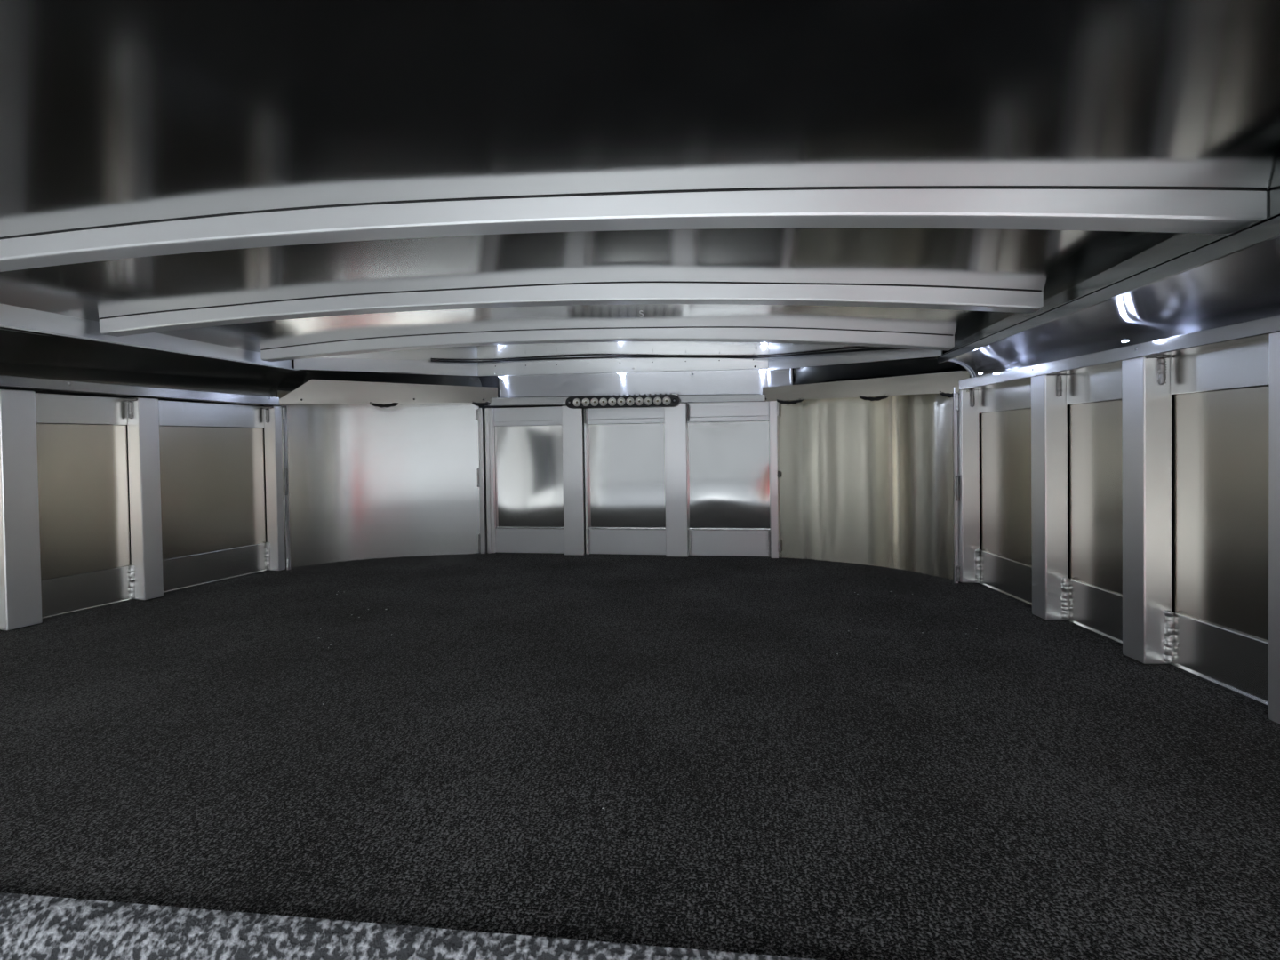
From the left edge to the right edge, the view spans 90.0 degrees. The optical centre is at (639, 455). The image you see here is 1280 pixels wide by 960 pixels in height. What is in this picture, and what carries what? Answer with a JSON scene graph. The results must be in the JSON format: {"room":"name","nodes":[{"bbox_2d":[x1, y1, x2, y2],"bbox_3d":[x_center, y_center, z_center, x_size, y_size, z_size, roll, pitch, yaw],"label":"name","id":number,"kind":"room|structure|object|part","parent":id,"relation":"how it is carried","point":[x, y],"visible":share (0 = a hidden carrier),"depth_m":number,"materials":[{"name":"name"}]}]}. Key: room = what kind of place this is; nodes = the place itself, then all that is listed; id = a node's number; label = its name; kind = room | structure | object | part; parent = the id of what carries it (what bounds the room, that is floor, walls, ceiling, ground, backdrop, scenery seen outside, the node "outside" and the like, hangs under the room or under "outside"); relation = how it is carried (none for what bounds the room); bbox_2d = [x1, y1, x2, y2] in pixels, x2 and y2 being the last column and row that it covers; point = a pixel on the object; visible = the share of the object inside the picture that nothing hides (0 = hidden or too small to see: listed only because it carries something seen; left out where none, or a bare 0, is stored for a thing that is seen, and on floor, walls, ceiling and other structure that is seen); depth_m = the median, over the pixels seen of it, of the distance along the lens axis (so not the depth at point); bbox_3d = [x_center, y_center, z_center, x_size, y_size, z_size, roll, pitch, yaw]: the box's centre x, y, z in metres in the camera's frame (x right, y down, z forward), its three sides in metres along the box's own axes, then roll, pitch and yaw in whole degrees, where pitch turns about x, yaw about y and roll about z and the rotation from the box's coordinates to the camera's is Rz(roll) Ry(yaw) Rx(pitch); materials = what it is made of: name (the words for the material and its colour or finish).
{"room":"cargo space","nodes":[
{"label":"cargo space","id":0,"kind":"room"},
{"bbox_2d":[0,388,266,565],"bbox_3d":[-1.477,0.062,1.457,0.006,0.730,1.502,-1,1,20],"label":"wall","id":1,"kind":"structure","parent":0,"point":[0,388],"depth_m":1.72,"materials":[{"name":"silver metal"}]},
{"bbox_2d":[35,392,127,424],"bbox_3d":[-1.413,-0.115,1.608,0.012,0.073,0.222,-1,1,20],"label":"plate","id":2,"kind":"object","parent":1,"relation":"attached to","point":[50,408],"visible":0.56,"depth_m":1.61,"materials":[{"name":"silver metal"}]},
{"bbox_2d":[36,424,130,580],"bbox_3d":[-1.411,0.109,1.616,0.004,0.375,0.216,-1,1,20],"label":"sheet","id":3,"kind":"object","parent":1,"relation":"attached to","point":[83,472],"visible":0.87,"depth_m":1.62,"materials":[{"name":"metal"}]},
{"bbox_2d":[40,565,134,621],"bbox_3d":[-1.403,0.345,1.615,0.018,0.096,0.222,-1,1,20],"label":"kick plate","id":4,"kind":"object","parent":1,"relation":"attached to","point":[69,595],"visible":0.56,"depth_m":1.61,"materials":[{"name":"metal"}]},
{"bbox_2d":[0,375,279,406],"bbox_3d":[-1.449,-0.165,1.431,0.060,0.034,1.441,-1,1,20],"label":"wall rail","id":5,"kind":"object","parent":1,"relation":"attached to","point":[8,382],"visible":0.98,"depth_m":1.67,"materials":[{"name":"metal"}]},
{"bbox_2d":[0,327,295,396],"bbox_3d":[-1.422,-0.218,1.342,0.371,0.084,1.580,-1,1,10],"label":"panel","id":6,"kind":"object","parent":5,"relation":"on","point":[23,354],"visible":0.99,"depth_m":1.63,"materials":[{"name":"metal"}]},
{"bbox_2d":[279,379,497,404],"bbox_3d":[-0.866,-0.217,2.232,0.736,0.084,0.006,-1,1,-23],"label":"plate","id":7,"kind":"object","parent":5,"relation":"attached to","point":[314,391],"visible":1,"depth_m":2.22,"materials":[{"name":"metal"}]},
{"bbox_2d":[369,401,398,407],"bbox_3d":[-0.890,-0.177,2.225,0.092,0.021,0.010,-1,1,-23],"label":"cable bundle","id":8,"kind":"object","parent":7,"relation":"attached to","point":[380,405],"visible":1,"depth_m":2.22,"materials":[{"name":"black rubber"}]},
{"bbox_2d":[472,400,488,407],"bbox_3d":[-0.587,-0.191,2.356,0.062,0.021,0.010,-1,1,-23],"label":"cable bundle","id":9,"kind":"object","parent":7,"relation":"attached to","point":[474,403],"visible":1,"depth_m":2.35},
{"bbox_2d":[158,400,264,428],"bbox_3d":[-1.298,-0.123,1.931,0.012,0.073,0.361,-1,1,20],"label":"plate","id":10,"kind":"object","parent":1,"relation":"attached to","point":[171,413],"visible":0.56,"depth_m":1.92,"materials":[{"name":"silver metal"}]},
{"bbox_2d":[159,425,265,559],"bbox_3d":[-1.296,0.102,1.938,0.004,0.375,0.355,-1,1,20],"label":"sheet","id":11,"kind":"object","parent":1,"relation":"attached to","point":[212,479],"visible":0.89,"depth_m":1.93,"materials":[{"name":"metal"}]},
{"bbox_2d":[162,542,269,594],"bbox_3d":[-1.288,0.338,1.938,0.018,0.096,0.361,-1,1,20],"label":"kick plate","id":12,"kind":"object","parent":1,"relation":"attached to","point":[185,572],"visible":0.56,"depth_m":1.93,"materials":[{"name":"metal"}]},
{"bbox_2d":[281,406,290,569],"bbox_3d":[-1.174,0.108,2.125,0.013,0.545,0.018,-1,1,10],"label":"trim","id":13,"kind":"structure","parent":1,"relation":"attached to","point":[284,408],"depth_m":2.13,"materials":[{"name":"metal"}]},
{"bbox_2d":[276,362,970,529],"bbox_3d":[-0.112,0.019,2.170,2.280,0.750,0.384,-1,1,10],"label":"wall","id":14,"kind":"structure","parent":0,"point":[488,381],"depth_m":2.42,"materials":[{"name":"silver metal"}]},
{"bbox_2d":[277,369,481,388],"bbox_3d":[-0.915,-0.265,2.290,0.683,0.058,0.155,-1,1,-32],"label":"soffit","id":15,"kind":"structure","parent":14,"relation":"attached to","point":[294,380],"depth_m":2.24,"materials":[{"name":"metal"}]},
{"bbox_2d":[493,406,561,426],"bbox_3d":[-0.414,-0.146,2.389,0.275,0.069,0.017,-1,1,10],"label":"plate","id":16,"kind":"object","parent":14,"relation":"attached to","point":[518,416],"visible":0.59,"depth_m":2.38,"materials":[{"name":"metal"}]},
{"bbox_2d":[494,424,563,527],"bbox_3d":[-0.410,0.078,2.395,0.275,0.379,0.003,-1,1,10],"label":"sheet","id":17,"kind":"object","parent":14,"relation":"attached to","point":[529,459],"visible":0.94,"depth_m":2.40,"materials":[{"name":"metal"}]},
{"bbox_2d":[495,527,564,553],"bbox_3d":[-0.407,0.316,2.393,0.275,0.096,0.014,-1,1,10],"label":"kick plate","id":18,"kind":"object","parent":14,"relation":"attached to","point":[508,540],"visible":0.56,"depth_m":2.39,"materials":[{"name":"metal"}]},
{"bbox_2d":[587,407,663,424],"bbox_3d":[-0.051,-0.150,2.326,0.288,0.069,0.017,-1,1,10],"label":"plate","id":19,"kind":"object","parent":14,"relation":"attached to","point":[652,414],"visible":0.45,"depth_m":2.32,"materials":[{"name":"metal"}]},
{"bbox_2d":[587,423,665,527],"bbox_3d":[-0.047,0.074,2.332,0.288,0.379,0.002,-1,1,10],"label":"sheet","id":20,"kind":"object","parent":14,"relation":"attached to","point":[627,461],"visible":0.91,"depth_m":2.33,"materials":[{"name":"metal"}]},
{"bbox_2d":[588,528,665,554],"bbox_3d":[-0.044,0.312,2.330,0.288,0.096,0.014,-1,1,10],"label":"kick plate","id":21,"kind":"object","parent":14,"relation":"attached to","point":[602,540],"visible":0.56,"depth_m":2.33,"materials":[{"name":"metal"}]},
{"bbox_2d":[499,368,792,397],"bbox_3d":[-0.001,-0.257,2.284,1.066,0.098,0.049,-1,1,10],"label":"header","id":22,"kind":"object","parent":14,"relation":"attached to","point":[753,380],"visible":0.88,"depth_m":2.29,"materials":[{"name":"metal"}]},
{"bbox_2d":[687,400,768,422],"bbox_3d":[0.310,-0.155,2.264,0.288,0.069,0.017,-1,1,10],"label":"plate","id":23,"kind":"object","parent":14,"relation":"attached to","point":[747,411],"visible":0.93,"depth_m":2.26,"materials":[{"name":"metal"}]},
{"bbox_2d":[687,421,770,528],"bbox_3d":[0.314,0.070,2.268,0.288,0.379,0.004,-1,1,10],"label":"sheet","id":24,"kind":"object","parent":14,"relation":"attached to","point":[729,462],"visible":0.98,"depth_m":2.27,"materials":[{"name":"metal"}]},
{"bbox_2d":[688,528,770,556],"bbox_3d":[0.316,0.308,2.268,0.288,0.096,0.014,-1,1,10],"label":"kick plate","id":25,"kind":"object","parent":14,"relation":"attached to","point":[732,542],"visible":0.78,"depth_m":2.27,"materials":[{"name":"metal"}]},
{"bbox_2d":[776,392,967,583],"bbox_3d":[0.720,0.060,2.022,0.082,0.588,0.623,-2,1,-43],"label":"sheet","id":26,"kind":"object","parent":14,"relation":"attached to","point":[860,481],"visible":0.79,"depth_m":2.06,"materials":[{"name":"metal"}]},
{"bbox_2d":[762,370,969,400],"bbox_3d":[0.662,-0.204,1.978,0.662,0.060,0.006,0,1,44],"label":"plate","id":27,"kind":"object","parent":26,"relation":"attached to","point":[933,383],"visible":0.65,"depth_m":1.94,"materials":[{"name":"metal"}]},
{"bbox_2d":[776,398,803,404],"bbox_3d":[0.502,-0.181,2.135,0.102,0.021,0.010,0,1,43],"label":"cable bundle","id":28,"kind":"object","parent":27,"relation":"attached to","point":[793,402],"visible":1,"depth_m":2.13,"materials":[{"name":"black rubber"}]},
{"bbox_2d":[859,393,888,400],"bbox_3d":[0.710,-0.176,1.937,0.092,0.021,0.010,0,1,43],"label":"cable bundle","id":29,"kind":"object","parent":27,"relation":"attached to","point":[884,396],"visible":1,"depth_m":1.93,"materials":[{"name":"black rubber"}]},
{"bbox_2d":[939,391,959,397],"bbox_3d":[0.869,-0.173,1.785,0.062,0.021,0.010,0,1,43],"label":"cable bundle","id":30,"kind":"object","parent":27,"relation":"attached to","point":[948,395],"visible":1,"depth_m":1.79,"materials":[{"name":"black rubber"}]},
{"bbox_2d":[854,370,962,380],"bbox_3d":[0.699,-0.235,2.019,0.626,0.002,0.098,0,1,44],"label":"corner shelf","id":31,"kind":"object","parent":26,"relation":"on","point":[959,371],"visible":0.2,"depth_m":1.84,"materials":[{"name":"metal"}]},
{"bbox_2d":[792,357,962,384],"bbox_3d":[0.721,-0.272,1.996,0.130,0.060,0.555,-2,1,-34],"label":"soffit","id":32,"kind":"structure","parent":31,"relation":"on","point":[904,367],"depth_m":1.99,"materials":[{"name":"metal"}]},
{"bbox_2d":[952,387,959,583],"bbox_3d":[0.881,0.083,1.780,0.013,0.545,0.018,-1,1,10],"label":"trim","id":33,"kind":"structure","parent":14,"relation":"attached to","point":[956,478],"depth_m":1.78,"materials":[{"name":"metal"}]},
{"bbox_2d":[0,552,1279,959],"bbox_3d":[-0.236,0.394,1.426,2.640,0.030,1.896,-1,1,10],"label":"floor","id":34,"kind":"structure","parent":0,"point":[1020,785],"depth_m":0.80,"materials":[{"name":"black carpet"}]},
{"bbox_2d":[0,389,42,630],"bbox_3d":[-1.435,0.122,1.462,0.049,0.541,0.078,-1,1,20],"label":"wall post","id":35,"kind":"object","parent":34,"relation":"on","point":[20,591],"visible":1,"depth_m":1.46,"materials":[{"name":"metal"}]},
{"bbox_2d":[124,397,163,599],"bbox_3d":[-1.341,0.116,1.727,0.050,0.541,0.062,-1,1,20],"label":"wall post","id":36,"kind":"object","parent":34,"relation":"on","point":[146,580],"visible":1,"depth_m":1.71,"materials":[{"name":"metal"}]},
{"bbox_2d":[262,405,285,570],"bbox_3d":[-1.207,0.107,2.103,0.050,0.541,0.038,-1,1,20],"label":"wall post","id":37,"kind":"object","parent":34,"relation":"on","point":[275,544],"visible":1,"depth_m":2.10,"materials":[{"name":"metal"}]},
{"bbox_2d":[277,390,480,568],"bbox_3d":[-0.916,0.075,2.302,0.660,0.598,0.081,-1,1,-24],"label":"sheet","id":38,"kind":"object","parent":34,"relation":"on","point":[367,481],"visible":0.79,"depth_m":2.33,"materials":[{"name":"metal"}]},
{"bbox_2d":[0,892,821,959],"bbox_3d":[-0.393,0.453,0.516,2.647,0.124,0.079,-1,1,7],"label":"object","id":39,"kind":"structure","parent":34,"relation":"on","point":[33,927],"depth_m":0.53,"materials":[{"name":"grey carpet"}]},
{"bbox_2d":[475,408,495,553],"bbox_3d":[-0.578,0.094,2.402,0.060,0.545,0.046,-1,1,10],"label":"wall post","id":40,"kind":"object","parent":34,"relation":"on","point":[485,473],"visible":1,"depth_m":2.39,"materials":[{"name":"metal"}]},
{"bbox_2d":[561,405,589,555],"bbox_3d":[-0.234,0.090,2.346,0.088,0.545,0.039,-1,1,10],"label":"wall post","id":41,"kind":"object","parent":34,"relation":"on","point":[574,421],"visible":0.91,"depth_m":2.33,"materials":[{"name":"metal"}]},
{"bbox_2d":[664,402,691,556],"bbox_3d":[0.136,0.086,2.282,0.089,0.545,0.039,-1,1,10],"label":"wall post","id":42,"kind":"object","parent":34,"relation":"on","point":[678,536],"visible":0.98,"depth_m":2.26,"materials":[{"name":"metal"}]},
{"bbox_2d":[479,393,766,406],"bbox_3d":[-0.085,-0.201,2.299,1.055,0.043,0.022,-1,1,10],"label":"rail","id":43,"kind":"object","parent":42,"relation":"attached to","point":[749,397],"visible":0.44,"depth_m":2.27,"materials":[{"name":"metal"}]},
{"bbox_2d":[565,392,679,408],"bbox_3d":[-0.063,-0.192,2.267,0.410,0.047,0.039,-1,1,10],"label":"light bar","id":44,"kind":"object","parent":43,"relation":"attached to","point":[672,400],"visible":1,"depth_m":2.25,"materials":[{"name":"metal"}]},
{"bbox_2d":[768,400,781,558],"bbox_3d":[0.465,0.082,2.223,0.045,0.545,0.044,-1,1,10],"label":"wall post","id":45,"kind":"object","parent":34,"relation":"on","point":[774,545],"visible":0.99,"depth_m":2.21,"materials":[{"name":"metal"}]},
{"bbox_2d":[957,389,981,583],"bbox_3d":[0.911,0.081,1.772,0.050,0.541,0.046,-1,1,1],"label":"wall post","id":46,"kind":"object","parent":34,"relation":"on","point":[968,415],"visible":0.84,"depth_m":1.76,"materials":[{"name":"metal"}]},
{"bbox_2d":[1031,374,1069,620],"bbox_3d":[0.904,0.087,1.408,0.050,0.541,0.064,-1,1,1],"label":"wall post","id":47,"kind":"object","parent":34,"relation":"on","point":[1049,406],"visible":0.94,"depth_m":1.39,"materials":[{"name":"metal"}]},
{"bbox_2d":[1121,355,1175,663],"bbox_3d":[0.899,0.092,1.130,0.050,0.541,0.063,-1,1,1],"label":"wall post","id":48,"kind":"object","parent":34,"relation":"on","point":[1148,615],"visible":0.91,"depth_m":1.11,"materials":[{"name":"metal"}]},
{"bbox_2d":[1268,332,1279,723],"bbox_3d":[0.894,0.097,0.855,0.050,0.541,0.064,-1,1,1],"label":"wall post","id":49,"kind":"object","parent":34,"relation":"on","point":[1274,415],"visible":1,"depth_m":0.88,"materials":[{"name":"metal"}]},
{"bbox_2d":[0,0,1279,366],"bbox_3d":[-0.341,-0.274,0.454,2.420,0.103,3.890,-1,1,10],"label":"ceiling","id":50,"kind":"structure","parent":0,"point":[113,112],"depth_m":0.61,"materials":[{"name":"silver metal"}]},
{"bbox_2d":[0,304,302,371],"bbox_3d":[-1.252,-0.284,1.317,0.028,0.080,1.580,-1,1,10],"label":"rail","id":51,"kind":"object","parent":50,"relation":"attached to","point":[11,316],"visible":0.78,"depth_m":1.48,"materials":[{"name":"metal"}]},
{"bbox_2d":[294,357,477,375],"bbox_3d":[-0.866,-0.318,2.236,0.604,0.067,0.008,-1,1,-31],"label":"roof strip","id":52,"kind":"object","parent":50,"relation":"attached to","point":[352,364],"visible":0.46,"depth_m":2.23,"materials":[{"name":"silver metal"}]},
{"bbox_2d":[99,281,1043,336],"bbox_3d":[-0.255,-0.294,1.295,1.945,0.100,0.046,-1,1,10],"label":"bow","id":53,"kind":"object","parent":50,"relation":"attached to","point":[627,292],"visible":0.98,"depth_m":1.25,"materials":[{"name":"metal"}]},
{"bbox_3d":[0.702,-0.273,1.132,0.004,0.028,0.042,-1,1,10],"label":"plate","id":54,"kind":"part","parent":53,"relation":"part of","materials":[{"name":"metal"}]},
{"bbox_2d":[260,327,954,361],"bbox_3d":[-0.174,-0.303,1.761,1.933,0.100,0.046,-1,1,10],"label":"bow","id":55,"kind":"object","parent":50,"relation":"attached to","point":[703,334],"visible":0.98,"depth_m":1.72,"materials":[{"name":"metal"}]},
{"bbox_2d":[477,355,767,375],"bbox_3d":[-0.081,-0.329,2.302,1.064,0.070,0.010,-1,1,10],"label":"roof strip","id":56,"kind":"object","parent":50,"relation":"attached to","point":[628,364],"visible":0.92,"depth_m":2.30,"materials":[{"name":"metal"}]},
{"bbox_2d":[0,186,1266,271],"bbox_3d":[-0.316,-0.283,0.853,1.975,0.103,0.048,-1,1,10],"label":"bow","id":57,"kind":"object","parent":50,"relation":"attached to","point":[1164,210],"visible":1,"depth_m":0.78,"materials":[{"name":"metal"}]},
{"bbox_3d":[0.655,-0.262,0.688,0.004,0.028,0.044,-1,1,10],"label":"plate","id":58,"kind":"part","parent":57,"relation":"part of","materials":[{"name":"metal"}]},
{"bbox_2d":[431,346,904,362],"bbox_3d":[0.082,-0.323,2.148,1.652,0.072,0.324,0,1,20],"label":"bow","id":59,"kind":"object","parent":50,"relation":"on","point":[881,348],"visible":0.95,"depth_m":2.25,"materials":[{"name":"silver metal"}]},
{"bbox_2d":[768,348,943,369],"bbox_3d":[0.634,-0.318,1.977,0.008,0.092,0.602,-2,1,-39],"label":"roof strip","id":60,"kind":"object","parent":50,"relation":"attached to","point":[888,355],"visible":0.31,"depth_m":1.97,"materials":[{"name":"metal"}]},
{"bbox_2d":[937,184,1279,363],"bbox_3d":[0.691,-0.265,0.972,0.038,0.104,1.560,-1,1,10],"label":"rail","id":61,"kind":"object","parent":50,"relation":"attached to","point":[1182,252],"visible":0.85,"depth_m":0.86,"materials":[{"name":"silver metal"}]},
{"bbox_2d":[976,385,1267,664],"bbox_3d":[0.934,0.033,1.055,0.006,0.730,1.528,-1,1,1],"label":"wall","id":62,"kind":"structure","parent":0,"point":[1172,396],"depth_m":1.12,"materials":[{"name":"silver metal"}]},
{"bbox_2d":[976,550,1031,607],"bbox_3d":[0.934,0.310,1.603,0.018,0.096,0.320,-1,1,1],"label":"kick plate","id":63,"kind":"object","parent":62,"relation":"attached to","point":[1011,579],"visible":0.56,"depth_m":1.62,"materials":[{"name":"metal"}]},
{"bbox_2d":[977,380,1031,413],"bbox_3d":[0.930,-0.150,1.595,0.012,0.073,0.320,-1,1,1],"label":"plate","id":64,"kind":"object","parent":62,"relation":"attached to","point":[1015,396],"visible":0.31,"depth_m":1.62,"materials":[{"name":"silver metal"}]},
{"bbox_2d":[980,408,1031,565],"bbox_3d":[0.936,0.074,1.602,0.004,0.375,0.314,-1,1,1],"label":"sheet","id":65,"kind":"object","parent":62,"relation":"attached to","point":[1005,436],"visible":0.72,"depth_m":1.63,"materials":[{"name":"metal"}]},
{"bbox_2d":[1064,577,1122,647],"bbox_3d":[0.928,0.316,1.278,0.018,0.096,0.226,-1,1,1],"label":"kick plate","id":66,"kind":"object","parent":62,"relation":"attached to","point":[1096,611],"visible":0.56,"depth_m":1.30,"materials":[{"name":"metal"}]},
{"bbox_2d":[1065,364,1122,404],"bbox_3d":[0.924,-0.145,1.270,0.012,0.073,0.226,-1,1,1],"label":"plate","id":67,"kind":"object","parent":62,"relation":"attached to","point":[1102,384],"visible":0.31,"depth_m":1.29,"materials":[{"name":"silver metal"}]},
{"bbox_2d":[1069,400,1122,594],"bbox_3d":[0.930,0.080,1.277,0.004,0.375,0.220,-1,1,1],"label":"sheet","id":68,"kind":"object","parent":62,"relation":"attached to","point":[1095,428],"visible":0.67,"depth_m":1.30,"materials":[{"name":"metal"}]},
{"bbox_2d":[959,314,1279,390],"bbox_3d":[0.894,-0.182,1.037,0.059,0.028,1.457,-1,1,1],"label":"wall rail","id":69,"kind":"object","parent":62,"relation":"attached to","point":[1256,330],"visible":0.99,"depth_m":1.10,"materials":[{"name":"metal"}]},
{"bbox_2d":[950,236,1279,376],"bbox_3d":[0.840,-0.218,0.942,0.328,0.059,1.560,-1,1,10],"label":"panel","id":70,"kind":"object","parent":69,"relation":"on","point":[1244,285],"visible":0.84,"depth_m":0.99,"materials":[{"name":"silver metal"}]},
{"bbox_2d":[948,360,973,377],"bbox_3d":[0.850,-0.230,1.718,0.091,0.058,0.012,-1,1,0],"label":"flange","id":71,"kind":"object","parent":70,"relation":"attached to","point":[957,363],"visible":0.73,"depth_m":1.72,"materials":[{"name":"metal"}]},
{"bbox_2d":[1167,611,1268,710],"bbox_3d":[0.923,0.321,1.002,0.018,0.096,0.223,-1,1,1],"label":"kick plate","id":72,"kind":"object","parent":62,"relation":"attached to","point":[1234,662],"visible":1,"depth_m":1.01,"materials":[{"name":"metal"}]},
{"bbox_2d":[1170,339,1269,394],"bbox_3d":[0.919,-0.140,0.994,0.012,0.073,0.223,-1,1,1],"label":"plate","id":73,"kind":"object","parent":62,"relation":"attached to","point":[1245,365],"visible":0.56,"depth_m":1.00,"materials":[{"name":"silver metal"}]},
{"bbox_2d":[1174,385,1269,640],"bbox_3d":[0.925,0.085,1.000,0.004,0.375,0.216,-1,1,1],"label":"sheet","id":74,"kind":"object","parent":62,"relation":"attached to","point":[1221,437],"visible":0.91,"depth_m":1.01,"materials":[{"name":"metal"}]}
]}

